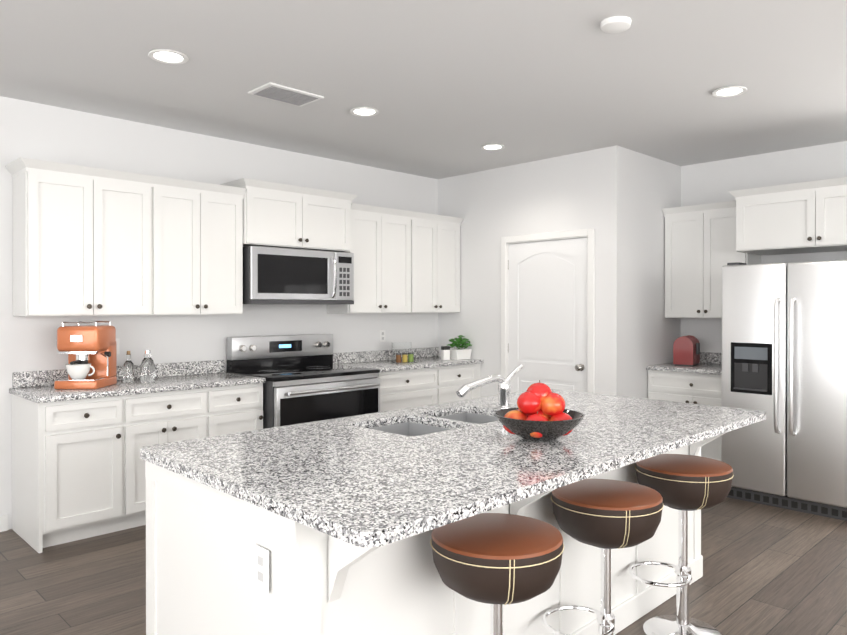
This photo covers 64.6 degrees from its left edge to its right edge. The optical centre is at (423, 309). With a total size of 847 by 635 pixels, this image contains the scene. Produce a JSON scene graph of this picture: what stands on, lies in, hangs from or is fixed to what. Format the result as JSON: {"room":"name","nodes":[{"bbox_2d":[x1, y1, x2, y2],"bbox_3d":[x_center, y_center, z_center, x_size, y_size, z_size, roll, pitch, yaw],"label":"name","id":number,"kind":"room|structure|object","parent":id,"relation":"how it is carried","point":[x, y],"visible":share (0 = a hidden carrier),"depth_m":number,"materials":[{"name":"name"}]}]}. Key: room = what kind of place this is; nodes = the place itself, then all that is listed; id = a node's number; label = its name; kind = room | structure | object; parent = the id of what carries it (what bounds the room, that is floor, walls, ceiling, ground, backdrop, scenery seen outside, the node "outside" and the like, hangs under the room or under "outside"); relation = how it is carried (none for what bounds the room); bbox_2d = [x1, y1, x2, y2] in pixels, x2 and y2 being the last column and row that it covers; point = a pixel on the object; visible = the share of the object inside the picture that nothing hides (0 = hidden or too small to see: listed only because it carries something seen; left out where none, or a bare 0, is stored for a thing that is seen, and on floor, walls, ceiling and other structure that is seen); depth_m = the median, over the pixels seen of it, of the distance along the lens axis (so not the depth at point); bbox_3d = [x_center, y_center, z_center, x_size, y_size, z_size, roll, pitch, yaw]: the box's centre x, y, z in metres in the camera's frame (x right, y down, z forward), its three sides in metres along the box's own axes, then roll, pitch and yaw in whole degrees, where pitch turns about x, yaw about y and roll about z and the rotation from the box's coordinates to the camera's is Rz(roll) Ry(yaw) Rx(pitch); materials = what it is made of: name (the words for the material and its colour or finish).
{"room":"kitchen","nodes":[
{"label":"kitchen","id":0,"kind":"room"},
{"bbox_2d":[0,96,437,529],"bbox_3d":[-2.604,0.024,4.508,7.840,2.800,0.120,0,0,-44],"label":"wall","id":1,"kind":"structure","parent":0,"point":[33,130],"depth_m":5.10,"materials":[{"name":"white paint"}]},
{"bbox_2d":[0,515,7,531],"bbox_3d":[-3.971,1.380,3.082,3.582,0.100,0.014,0,0,-44],"label":"baseboard","id":2,"kind":"structure","parent":1,"relation":"attached to","point":[3,522],"depth_m":4.30,"materials":[{"name":"white wood"}]},
{"bbox_2d":[116,338,118,354],"bbox_3d":[-2.215,0.263,4.798,0.072,0.116,0.008,0,0,-44],"label":"electrical outlet","id":3,"kind":"object","parent":1,"relation":"attached to","point":[117,340],"visible":0.19,"depth_m":4.81,"materials":[{"name":"white plastic"}]},
{"bbox_2d":[13,360,224,387],"bbox_3d":[-2.134,0.452,4.868,1.490,0.100,0.020,0,0,-44],"label":"backsplash","id":4,"kind":"structure","parent":1,"relation":"attached to","point":[20,379],"depth_m":4.90,"materials":[{"name":"grey stone"}]},
{"bbox_2d":[4,157,463,315],"bbox_3d":[-1.132,-0.485,5.574,3.996,1.032,0.409,0,0,-44],"label":"upper cabinet","id":5,"kind":"object","parent":1,"relation":"attached to","point":[90,241],"visible":1,"depth_m":4.84,"materials":[{"name":"white wood"}]},
{"bbox_2d":[243,246,353,304],"bbox_3d":[-1.079,-0.270,5.583,0.998,0.445,0.468,0,0,-44],"label":"microwave","id":6,"kind":"object","parent":5,"relation":"attached to","point":[273,275],"visible":1,"depth_m":5.39,"materials":[{"name":"grey metal"}]},
{"bbox_2d":[380,330,384,341],"bbox_3d":[-0.401,0.255,6.575,0.072,0.116,0.008,0,0,-44],"label":"electrical outlet","id":7,"kind":"object","parent":1,"relation":"attached to","point":[382,335],"visible":1,"depth_m":6.57,"materials":[{"name":"white plastic"}]},
{"bbox_2d":[333,347,438,362],"bbox_3d":[-0.355,0.445,6.610,1.442,0.100,0.020,0,0,-44],"label":"backsplash","id":8,"kind":"structure","parent":1,"relation":"attached to","point":[419,353],"depth_m":6.45,"materials":[{"name":"grey stone"}]},
{"bbox_2d":[0,497,846,634],"bbox_3d":[0.877,1.486,1.821,9.043,0.100,8.840,0,0,-44],"label":"floor","id":9,"kind":"structure","parent":0,"point":[769,570],"depth_m":3.54,"materials":[{"name":"brown wood"}]},
{"bbox_2d":[12,396,136,552],"bbox_3d":[-2.263,0.982,4.325,0.551,0.885,0.618,0,0,-44],"label":"base cabinet","id":10,"kind":"object","parent":9,"relation":"on","point":[78,467],"depth_m":4.11,"materials":[{"name":"white"}]},
{"bbox_2d":[9,372,264,403],"bbox_3d":[-1.925,0.521,4.641,1.510,0.035,0.636,0,0,-44],"label":"countertop","id":11,"kind":"structure","parent":10,"relation":"on","point":[40,393],"depth_m":4.42,"materials":[{"name":"grey stone"}]},
{"bbox_2d":[54,321,116,388],"bbox_3d":[-2.189,0.289,4.372,0.310,0.430,0.340,0,0,-1],"label":"espresso machine","id":12,"kind":"object","parent":11,"relation":"on","point":[90,351],"visible":1,"depth_m":4.28,"materials":[{"name":"brown"}]},
{"bbox_2d":[123,351,134,382],"bbox_3d":[-2.051,0.394,4.660,0.076,0.218,0.076,0,0,-44],"label":"glass bottle","id":13,"kind":"object","parent":11,"relation":"on","point":[128,371],"visible":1,"depth_m":4.63,"materials":[{"name":"white"}]},
{"bbox_2d":[140,350,154,382],"bbox_3d":[-1.924,0.392,4.672,0.100,0.221,0.100,0,0,-44],"label":"glass carafe","id":14,"kind":"object","parent":11,"relation":"on","point":[147,370],"visible":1,"depth_m":4.64,"materials":[{"name":"white"}]},
{"bbox_2d":[137,388,220,526],"bbox_3d":[-1.913,0.981,4.668,0.702,0.885,0.618,0,0,-44],"label":"base cabinet","id":15,"kind":"object","parent":9,"relation":"on","point":[162,417],"depth_m":4.47,"materials":[{"name":"white wood"}]},
{"bbox_2d":[221,380,265,434],"bbox_3d":[-1.576,0.979,4.998,0.515,0.885,0.618,0,0,-44],"label":"base cabinet","id":16,"kind":"object","parent":9,"relation":"on","point":[241,406],"depth_m":4.84,"materials":[{"name":"white"}]},
{"bbox_2d":[227,334,379,428],"bbox_3d":[-0.944,0.818,5.450,1.006,1.203,0.802,0,0,-44],"label":"range","id":17,"kind":"object","parent":9,"relation":"on","point":[307,380],"visible":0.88,"depth_m":5.36,"materials":[{"name":"silver metal"}]},
{"bbox_2d":[377,367,444,411],"bbox_3d":[-0.345,0.974,6.203,0.884,0.885,0.618,0,0,-44],"label":"base cabinet","id":18,"kind":"object","parent":9,"relation":"on","point":[429,376],"depth_m":6.01,"materials":[{"name":"white wood"}]},
{"bbox_2d":[333,355,482,374],"bbox_3d":[-0.140,0.513,6.390,1.442,0.035,0.636,0,0,-44],"label":"countertop","id":19,"kind":"structure","parent":18,"relation":"on","point":[434,360],"depth_m":6.22,"materials":[{"name":"grey stone"}]},
{"bbox_2d":[392,342,415,362],"bbox_3d":[-0.178,0.400,6.317,0.220,0.190,0.106,0,0,-36],"label":"spice rack","id":20,"kind":"object","parent":19,"relation":"on","point":[402,352],"visible":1,"depth_m":6.33,"materials":[{"name":"clear glass"}]},
{"bbox_2d":[441,346,449,359],"bbox_3d":[0.218,0.426,6.630,0.072,0.135,0.062,0,0,-24],"label":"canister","id":21,"kind":"object","parent":19,"relation":"on","point":[445,352],"visible":1,"depth_m":6.61,"materials":[{"name":"white ceramic"}]},
{"bbox_2d":[447,335,471,359],"bbox_3d":[0.375,0.372,6.725,0.256,0.243,0.182,0,0,-39],"label":"herb plant","id":22,"kind":"object","parent":19,"relation":"on","point":[459,354],"visible":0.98,"depth_m":6.68,"materials":[{"name":"green plant"}]},
{"bbox_2d":[145,425,747,634],"bbox_3d":[0.297,0.988,2.968,2.576,0.885,1.233,0,0,-44],"label":"kitchen island","id":23,"kind":"object","parent":9,"relation":"on","point":[217,564],"depth_m":2.18,"materials":[{"name":"white wood"}]},
{"bbox_2d":[140,389,765,552],"bbox_3d":[0.330,0.529,2.934,2.610,0.035,1.352,0,0,-44],"label":"island countertop","id":24,"kind":"structure","parent":23,"relation":"on","point":[354,483],"depth_m":2.32,"materials":[{"name":"grey stone"}]},
{"bbox_2d":[372,421,451,432],"bbox_3d":[-0.060,0.639,2.985,0.388,0.211,0.428,0,0,-44],"label":"sink","id":25,"kind":"object","parent":24,"relation":"in","point":[396,426],"depth_m":3.20,"materials":[{"name":"silver metal"}]},
{"bbox_2d":[436,409,495,420],"bbox_3d":[0.240,0.638,3.279,0.388,0.211,0.428,0,0,-44],"label":"sink","id":26,"kind":"object","parent":24,"relation":"in","point":[465,414],"depth_m":3.51,"materials":[{"name":"silver metal"}]},
{"bbox_2d":[456,364,522,408],"bbox_3d":[0.343,0.397,3.419,0.419,0.222,0.076,0,0,-32],"label":"faucet","id":27,"kind":"object","parent":24,"relation":"on","point":[504,387],"visible":0.98,"depth_m":3.44,"materials":[{"name":"silver metal"}]},
{"bbox_2d":[494,380,584,440],"bbox_3d":[0.460,0.396,2.668,0.356,0.231,0.356,0,0,-44],"label":"fruit bowl","id":28,"kind":"object","parent":24,"relation":"on","point":[540,413],"visible":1,"depth_m":2.60,"materials":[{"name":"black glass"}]},
{"bbox_2d":[445,363,480,402],"bbox_3d":[0.120,0.972,6.660,0.696,0.885,0.618,0,0,-44],"label":"base cabinet","id":29,"kind":"object","parent":9,"relation":"on","point":[455,377],"depth_m":6.47,"materials":[{"name":"white"}]},
{"bbox_2d":[430,513,563,634],"bbox_3d":[0.207,1.056,2.053,0.440,0.759,0.406,0,0,-4],"label":"stool","id":30,"kind":"object","parent":9,"relation":"on","point":[496,561],"visible":1,"depth_m":1.92,"materials":[{"name":"brown leather"}]},
{"bbox_2d":[542,479,663,634],"bbox_3d":[0.664,1.054,2.501,0.440,0.759,0.406,0,0,-4],"label":"stool","id":31,"kind":"object","parent":9,"relation":"on","point":[606,516],"visible":0.96,"depth_m":2.39,"materials":[{"name":"brown leather"}]},
{"bbox_2d":[628,454,733,634],"bbox_3d":[1.129,1.052,2.956,0.440,0.759,0.406,0,0,-4],"label":"stool","id":32,"kind":"object","parent":9,"relation":"on","point":[683,484],"visible":0.96,"depth_m":2.90,"materials":[{"name":"brown leather"}]},
{"bbox_2d":[646,352,721,460],"bbox_3d":[2.517,0.908,5.922,0.709,1.020,0.825,0,0,-44],"label":"base cabinet","id":33,"kind":"object","parent":9,"relation":"on","point":[700,382],"visible":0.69,"depth_m":5.75,"materials":[{"name":"white wood"}]},
{"bbox_2d":[673,335,699,365],"bbox_3d":[2.387,0.365,6.052,0.198,0.263,0.260,0,0,34],"label":"toaster","id":34,"kind":"object","parent":33,"relation":"on","point":[686,350],"visible":1,"depth_m":5.96,"materials":[{"name":"red plastic"}]},
{"bbox_2d":[721,260,846,520],"bbox_3d":[2.946,0.530,5.083,1.154,1.782,0.960,0,0,-44],"label":"refrigerator","id":35,"kind":"object","parent":9,"relation":"on","point":[784,346],"visible":0.94,"depth_m":4.73,"materials":[{"name":"grey metal"}]},
{"bbox_2d":[0,0,846,178],"bbox_3d":[0.877,-1.414,1.808,9.043,0.100,8.840,0,0,-44],"label":"ceiling","id":36,"kind":"structure","parent":0,"point":[447,88],"depth_m":3.89,"materials":[{"name":"white paint"}]},
{"bbox_2d":[148,49,188,63],"bbox_3d":[-1.372,-1.364,3.604,0.204,0.014,0.204,0,0,-44],"label":"recessed light","id":37,"kind":"object","parent":36,"relation":"in","point":[167,56],"visible":0.98,"depth_m":3.61,"materials":[{"name":"white"}]},
{"bbox_2d":[248,82,323,106],"bbox_3d":[-0.873,-1.366,4.262,0.400,0.016,0.260,0,0,-44],"label":"ceiling vent","id":38,"kind":"object","parent":36,"relation":"in","point":[282,93],"visible":0.98,"depth_m":4.23,"materials":[{"name":"white metal"}]},
{"bbox_2d":[350,107,378,116],"bbox_3d":[-0.407,-1.368,4.620,0.204,0.014,0.204,0,0,-44],"label":"recessed light","id":39,"kind":"object","parent":36,"relation":"in","point":[364,111],"visible":1,"depth_m":4.62,"materials":[{"name":"white"}]},
{"bbox_2d":[481,144,504,149],"bbox_3d":[0.583,-1.373,5.641,0.204,0.014,0.204,0,0,-44],"label":"recessed light","id":40,"kind":"object","parent":36,"relation":"in","point":[492,147],"visible":0.96,"depth_m":5.63,"materials":[{"name":"white"}]},
{"bbox_2d":[600,16,631,32],"bbox_3d":[0.915,-1.353,3.188,0.144,0.032,0.144,0,0,-44],"label":"smoke detector","id":41,"kind":"object","parent":36,"relation":"attached to","point":[616,24],"visible":1,"depth_m":3.15,"materials":[{"name":"white plastic"}]},
{"bbox_2d":[712,86,746,96],"bbox_3d":[1.911,-1.367,4.187,0.204,0.014,0.204,0,0,-44],"label":"recessed light","id":42,"kind":"object","parent":36,"relation":"in","point":[729,91],"visible":1,"depth_m":4.19,"materials":[{"name":"white"}]},
{"bbox_2d":[438,148,603,396],"bbox_3d":[0.888,0.015,6.459,0.120,2.800,1.980,0,0,-44],"label":"wall","id":43,"kind":"structure","parent":0,"point":[491,207],"depth_m":6.52,"materials":[{"name":"white paint"}]},
{"bbox_2d":[501,228,594,392],"bbox_3d":[1.140,0.356,6.160,0.180,2.122,1.022,0,0,-44],"label":"door","id":44,"kind":"structure","parent":43,"relation":"attached to","point":[548,309],"depth_m":6.12,"materials":[{"name":"white wood"}]},
{"bbox_2d":[604,145,680,398],"bbox_3d":[2.010,0.017,6.088,1.203,2.800,0.120,0,0,-44],"label":"wall","id":45,"kind":"structure","parent":0,"point":[641,192],"depth_m":5.84,"materials":[{"name":"white paint"}]},
{"bbox_2d":[681,141,846,352],"bbox_3d":[4.798,0.025,4.186,0.120,2.800,6.740,0,0,-44],"label":"wall","id":46,"kind":"structure","parent":0,"point":[710,182],"depth_m":5.98,"materials":[{"name":"white paint"}]},
{"bbox_2d":[662,177,846,317],"bbox_3d":[2.925,-0.448,5.518,0.684,1.045,1.966,0,0,-44],"label":"upper cabinet","id":47,"kind":"object","parent":46,"relation":"attached to","point":[704,243],"visible":0.96,"depth_m":5.60,"materials":[{"name":"white wood"}]}
]}

